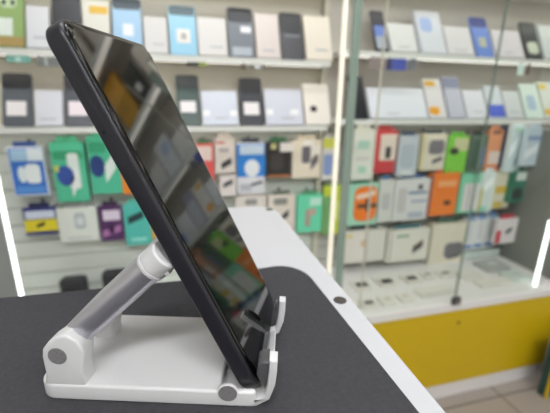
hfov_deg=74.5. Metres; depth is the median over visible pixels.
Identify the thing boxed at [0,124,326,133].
wall shelf
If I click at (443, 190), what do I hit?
pack
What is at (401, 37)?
box
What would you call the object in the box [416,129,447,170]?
pack
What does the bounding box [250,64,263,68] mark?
price card
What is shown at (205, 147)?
pack
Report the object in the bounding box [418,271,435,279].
box
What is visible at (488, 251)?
box
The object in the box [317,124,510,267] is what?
panel
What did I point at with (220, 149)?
print
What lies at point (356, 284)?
box
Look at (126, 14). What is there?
phone
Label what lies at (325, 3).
upright
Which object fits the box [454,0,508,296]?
glass pane
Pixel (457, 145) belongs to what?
pack
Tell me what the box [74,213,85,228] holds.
picture
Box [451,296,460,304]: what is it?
lock
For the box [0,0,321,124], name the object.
panel
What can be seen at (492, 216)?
pack
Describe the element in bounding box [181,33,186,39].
print
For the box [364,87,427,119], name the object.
box
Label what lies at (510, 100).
box
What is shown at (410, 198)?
pack
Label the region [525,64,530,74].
price card
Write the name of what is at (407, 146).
pack
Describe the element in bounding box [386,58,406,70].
price card
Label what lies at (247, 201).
print
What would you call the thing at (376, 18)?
phone
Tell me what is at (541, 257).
light strip
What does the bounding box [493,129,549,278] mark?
panel
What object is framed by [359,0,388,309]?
glass pane
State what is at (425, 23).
picture
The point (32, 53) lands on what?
wall shelf
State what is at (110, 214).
pack
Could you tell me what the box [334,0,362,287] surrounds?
post
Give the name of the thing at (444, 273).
box
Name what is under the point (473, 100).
box
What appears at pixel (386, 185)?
pack
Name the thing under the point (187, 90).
phone
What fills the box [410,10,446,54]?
box
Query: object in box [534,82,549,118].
box
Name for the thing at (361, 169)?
print
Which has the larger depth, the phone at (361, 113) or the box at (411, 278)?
the box at (411, 278)
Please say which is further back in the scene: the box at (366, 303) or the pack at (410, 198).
the pack at (410, 198)
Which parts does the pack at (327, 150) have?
blue panel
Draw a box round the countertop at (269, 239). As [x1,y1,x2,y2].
[228,207,444,412]
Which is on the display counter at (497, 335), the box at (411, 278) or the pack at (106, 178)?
the box at (411, 278)
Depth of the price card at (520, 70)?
1.54 m
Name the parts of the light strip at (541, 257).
light strip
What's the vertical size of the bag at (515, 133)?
0.231 m
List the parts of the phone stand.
arm, plate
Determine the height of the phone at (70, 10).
0.173 m
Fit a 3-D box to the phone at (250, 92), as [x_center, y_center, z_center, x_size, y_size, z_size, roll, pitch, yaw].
[-0.089,-0.393,1.357,0.085,0.172,0.076,-4,17,-15]
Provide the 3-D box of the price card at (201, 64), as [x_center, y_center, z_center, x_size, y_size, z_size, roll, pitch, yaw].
[-0.266,-0.485,1.232,0.067,0.014,0.002,-4,17,-15]
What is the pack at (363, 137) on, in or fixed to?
hanging from the hook
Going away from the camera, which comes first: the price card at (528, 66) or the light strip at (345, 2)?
the light strip at (345, 2)
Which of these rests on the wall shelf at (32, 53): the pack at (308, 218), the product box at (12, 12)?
the product box at (12, 12)
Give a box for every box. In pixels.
[0,0,26,48]
[26,5,50,49]
[34,90,64,126]
[82,0,110,33]
[143,16,167,54]
[197,17,227,56]
[201,91,238,125]
[235,138,264,193]
[253,13,280,58]
[263,89,303,125]
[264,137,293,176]
[301,84,330,125]
[302,15,332,61]
[344,224,386,263]
[349,279,372,291]
[358,298,377,309]
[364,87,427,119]
[374,276,397,287]
[377,295,396,305]
[382,223,429,262]
[386,23,417,53]
[395,292,414,302]
[399,273,422,284]
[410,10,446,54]
[414,284,457,298]
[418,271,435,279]
[420,79,446,118]
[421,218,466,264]
[434,269,455,278]
[439,77,465,118]
[441,26,474,56]
[455,270,484,280]
[460,90,486,118]
[463,246,499,258]
[473,258,510,272]
[473,276,514,288]
[480,86,505,118]
[488,30,524,58]
[498,270,531,282]
[500,91,523,118]
[516,84,543,118]
[534,25,549,60]
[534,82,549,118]
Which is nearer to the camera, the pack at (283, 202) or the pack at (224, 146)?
the pack at (224, 146)
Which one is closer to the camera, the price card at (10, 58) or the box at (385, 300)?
the price card at (10, 58)
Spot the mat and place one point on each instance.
(323, 366)
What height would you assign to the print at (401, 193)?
0.117 m
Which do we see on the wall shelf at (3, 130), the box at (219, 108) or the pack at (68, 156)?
the box at (219, 108)
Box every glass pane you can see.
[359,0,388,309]
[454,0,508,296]
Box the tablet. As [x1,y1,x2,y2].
[45,19,273,387]
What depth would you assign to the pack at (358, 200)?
1.59 m
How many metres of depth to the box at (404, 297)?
1.45 m
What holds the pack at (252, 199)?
hanging from the hook
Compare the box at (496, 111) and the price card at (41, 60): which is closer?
the price card at (41, 60)
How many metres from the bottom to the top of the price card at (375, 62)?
0.042 m
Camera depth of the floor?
1.58 m
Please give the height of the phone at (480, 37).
0.164 m
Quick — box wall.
[310,69,549,246]
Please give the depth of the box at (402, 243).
1.71 m
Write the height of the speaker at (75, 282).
0.113 m
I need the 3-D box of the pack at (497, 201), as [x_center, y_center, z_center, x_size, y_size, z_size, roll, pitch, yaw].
[1.098,-0.091,1.758,0.094,0.199,0.030,-4,17,-15]
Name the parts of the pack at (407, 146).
grey panel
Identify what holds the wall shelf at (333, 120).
attached to the panel at (455, 13)
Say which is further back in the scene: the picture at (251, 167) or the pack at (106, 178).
the picture at (251, 167)
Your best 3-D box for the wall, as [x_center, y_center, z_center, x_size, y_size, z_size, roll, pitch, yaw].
[-0.253,-0.587,1.428,4.900,2.800,0.100,-4,17,-15]
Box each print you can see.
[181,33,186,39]
[219,148,228,151]
[245,199,256,204]
[274,198,286,204]
[358,141,369,148]
[358,166,365,172]
[381,193,390,209]
[396,188,406,212]
[526,95,536,109]
[528,136,541,140]
[538,84,545,88]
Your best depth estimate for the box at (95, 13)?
1.16 m
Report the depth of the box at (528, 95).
1.65 m
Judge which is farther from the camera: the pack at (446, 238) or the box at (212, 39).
the pack at (446, 238)
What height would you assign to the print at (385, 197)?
0.078 m
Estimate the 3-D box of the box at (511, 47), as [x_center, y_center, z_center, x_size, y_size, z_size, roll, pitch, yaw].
[0.981,-0.685,1.533,0.145,0.116,0.072,-4,17,-15]
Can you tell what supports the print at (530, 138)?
on the bag at (532, 136)
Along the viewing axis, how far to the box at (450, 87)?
1.55 m
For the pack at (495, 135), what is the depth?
1.69 m
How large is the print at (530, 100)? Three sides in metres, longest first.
0.074 x 0.051 x 0.001 m
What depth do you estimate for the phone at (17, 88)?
1.16 m
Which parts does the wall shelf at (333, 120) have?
rail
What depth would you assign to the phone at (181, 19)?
1.23 m
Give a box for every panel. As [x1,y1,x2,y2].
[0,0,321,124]
[0,131,315,295]
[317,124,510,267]
[326,0,549,123]
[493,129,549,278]
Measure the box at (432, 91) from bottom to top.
0.164 m
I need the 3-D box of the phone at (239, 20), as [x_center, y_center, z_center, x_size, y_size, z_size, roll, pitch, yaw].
[-0.121,-0.615,1.281,0.090,0.172,0.076,-4,17,-15]
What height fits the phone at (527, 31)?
0.160 m
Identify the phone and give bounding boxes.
[1,73,33,126]
[51,0,81,24]
[63,74,93,126]
[111,0,142,44]
[168,5,197,55]
[175,75,200,125]
[226,7,254,57]
[238,78,263,125]
[278,12,304,59]
[346,76,367,119]
[369,10,388,51]
[467,17,493,57]
[518,22,542,59]
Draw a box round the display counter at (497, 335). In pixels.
[325,255,549,398]
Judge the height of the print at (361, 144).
0.034 m
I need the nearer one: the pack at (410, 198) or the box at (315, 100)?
the box at (315, 100)
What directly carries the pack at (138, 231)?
hanging from the hook
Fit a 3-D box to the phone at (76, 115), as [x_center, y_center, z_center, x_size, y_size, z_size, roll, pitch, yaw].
[-0.655,-0.355,1.210,0.087,0.169,0.074,-4,17,-15]
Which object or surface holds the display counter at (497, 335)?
on the floor
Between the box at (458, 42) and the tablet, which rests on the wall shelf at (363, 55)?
the box at (458, 42)
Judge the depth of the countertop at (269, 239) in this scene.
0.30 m
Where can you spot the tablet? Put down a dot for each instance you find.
(118, 83)
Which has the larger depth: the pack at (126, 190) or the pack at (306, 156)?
the pack at (306, 156)
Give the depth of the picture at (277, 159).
1.47 m
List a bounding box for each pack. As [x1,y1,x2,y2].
[5,141,51,196]
[22,202,58,235]
[49,136,91,201]
[56,202,100,242]
[85,133,122,193]
[97,200,124,241]
[121,175,131,193]
[122,199,152,245]
[196,139,214,181]
[214,133,234,172]
[219,175,235,195]
[235,193,265,207]
[267,190,295,230]
[291,135,321,178]
[295,190,322,232]
[320,133,334,179]
[321,181,340,234]
[347,179,378,225]
[350,125,374,180]
[373,125,397,172]
[376,175,394,222]
[391,174,430,220]
[392,131,419,175]
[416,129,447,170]
[426,170,460,215]
[443,132,469,172]
[454,172,481,213]
[463,213,476,250]
[464,132,488,171]
[472,212,487,248]
[482,210,498,247]
[483,126,503,171]
[490,168,508,208]
[491,214,518,243]
[497,126,508,167]
[504,166,527,202]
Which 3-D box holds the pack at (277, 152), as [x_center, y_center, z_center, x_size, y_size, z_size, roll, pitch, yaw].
[0.015,-0.203,1.478,0.118,0.161,0.031,-4,17,-15]
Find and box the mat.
[0,266,418,412]
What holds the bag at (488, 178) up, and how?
hanging from the hook
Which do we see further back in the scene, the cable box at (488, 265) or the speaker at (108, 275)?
the cable box at (488, 265)
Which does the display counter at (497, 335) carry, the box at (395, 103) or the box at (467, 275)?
the box at (467, 275)
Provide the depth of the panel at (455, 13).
1.56 m
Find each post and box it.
[0,183,23,297]
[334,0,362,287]
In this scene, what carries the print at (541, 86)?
attached to the box at (543, 88)
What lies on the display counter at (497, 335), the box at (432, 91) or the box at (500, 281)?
the box at (500, 281)
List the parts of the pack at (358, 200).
orange panel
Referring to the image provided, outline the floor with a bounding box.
[435,339,549,412]
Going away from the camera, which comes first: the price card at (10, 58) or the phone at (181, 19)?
the price card at (10, 58)
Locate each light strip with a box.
[327,0,347,274]
[533,220,549,285]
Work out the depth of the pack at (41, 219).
1.30 m
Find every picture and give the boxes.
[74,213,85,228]
[244,160,258,176]
[271,153,283,169]
[282,209,288,218]
[419,17,431,31]
[443,242,462,257]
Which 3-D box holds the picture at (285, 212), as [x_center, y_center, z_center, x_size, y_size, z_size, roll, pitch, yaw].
[0.043,0.038,1.543,0.031,0.054,0.001,-4,17,-15]
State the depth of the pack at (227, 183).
1.43 m
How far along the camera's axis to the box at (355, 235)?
1.65 m
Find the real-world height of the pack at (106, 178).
0.228 m
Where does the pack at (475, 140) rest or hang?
hanging from the hook
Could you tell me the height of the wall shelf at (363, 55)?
0.018 m
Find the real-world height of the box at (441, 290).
0.018 m
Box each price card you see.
[6,55,30,62]
[36,56,60,66]
[187,62,206,66]
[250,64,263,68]
[369,57,385,69]
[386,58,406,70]
[408,59,416,69]
[516,64,524,74]
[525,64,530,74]
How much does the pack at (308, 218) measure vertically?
0.187 m
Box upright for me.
[311,0,329,257]
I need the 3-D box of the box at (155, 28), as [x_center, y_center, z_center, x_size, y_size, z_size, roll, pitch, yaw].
[-0.398,-0.570,1.209,0.073,0.120,0.061,-4,17,-15]
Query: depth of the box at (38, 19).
1.11 m
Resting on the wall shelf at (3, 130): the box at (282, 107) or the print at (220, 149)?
the box at (282, 107)
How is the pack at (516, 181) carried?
hanging from the hook
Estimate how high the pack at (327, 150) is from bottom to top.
0.196 m
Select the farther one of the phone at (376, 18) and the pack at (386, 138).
the pack at (386, 138)
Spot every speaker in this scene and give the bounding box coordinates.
[59,275,88,291]
[102,268,124,287]
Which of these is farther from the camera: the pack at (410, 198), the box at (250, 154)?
the pack at (410, 198)
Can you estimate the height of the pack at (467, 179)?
0.212 m
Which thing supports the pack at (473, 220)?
hanging from the hook
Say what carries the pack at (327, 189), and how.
hanging from the hook
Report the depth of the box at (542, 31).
1.58 m
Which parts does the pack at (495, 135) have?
white panel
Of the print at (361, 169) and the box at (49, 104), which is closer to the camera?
the box at (49, 104)
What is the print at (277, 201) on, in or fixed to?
attached to the pack at (283, 202)
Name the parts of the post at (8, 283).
light strip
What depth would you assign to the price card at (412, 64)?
1.40 m
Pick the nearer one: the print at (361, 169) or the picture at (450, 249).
the print at (361, 169)
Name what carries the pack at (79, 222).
hanging from the hook
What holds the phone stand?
on the mat
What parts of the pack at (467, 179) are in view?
white panel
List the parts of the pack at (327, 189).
pale panel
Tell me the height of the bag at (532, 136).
0.191 m
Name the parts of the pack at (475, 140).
dark panel, blue panel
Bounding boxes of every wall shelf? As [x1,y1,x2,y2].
[0,48,330,67]
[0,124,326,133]
[330,118,549,124]
[332,50,549,68]
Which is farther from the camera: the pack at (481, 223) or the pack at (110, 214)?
the pack at (481, 223)
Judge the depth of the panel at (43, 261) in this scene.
1.41 m
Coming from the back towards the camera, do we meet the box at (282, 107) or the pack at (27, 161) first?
the box at (282, 107)
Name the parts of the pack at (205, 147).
white panel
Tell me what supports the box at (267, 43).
on the wall shelf at (32, 53)
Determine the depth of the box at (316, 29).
1.35 m
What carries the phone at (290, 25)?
on the wall shelf at (32, 53)
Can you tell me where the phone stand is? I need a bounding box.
[43,237,285,405]
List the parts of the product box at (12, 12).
white panel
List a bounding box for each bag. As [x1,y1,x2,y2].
[475,168,496,212]
[501,124,527,171]
[517,124,544,165]
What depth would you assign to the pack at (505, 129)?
1.70 m
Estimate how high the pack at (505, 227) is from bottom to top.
0.146 m
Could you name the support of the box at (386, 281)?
on the display counter at (497, 335)
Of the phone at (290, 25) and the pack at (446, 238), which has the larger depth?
the pack at (446, 238)
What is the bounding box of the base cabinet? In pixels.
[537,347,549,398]
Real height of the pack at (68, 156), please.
0.232 m
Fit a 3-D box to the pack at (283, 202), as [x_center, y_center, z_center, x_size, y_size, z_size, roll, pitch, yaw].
[0.026,0.026,1.545,0.120,0.197,0.020,-4,17,-15]
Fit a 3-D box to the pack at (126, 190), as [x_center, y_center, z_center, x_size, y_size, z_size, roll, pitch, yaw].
[-0.534,-0.137,1.339,0.065,0.182,0.020,-4,17,-15]
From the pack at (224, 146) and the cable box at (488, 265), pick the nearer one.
the pack at (224, 146)
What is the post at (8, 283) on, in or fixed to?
on the floor
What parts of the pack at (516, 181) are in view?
black panel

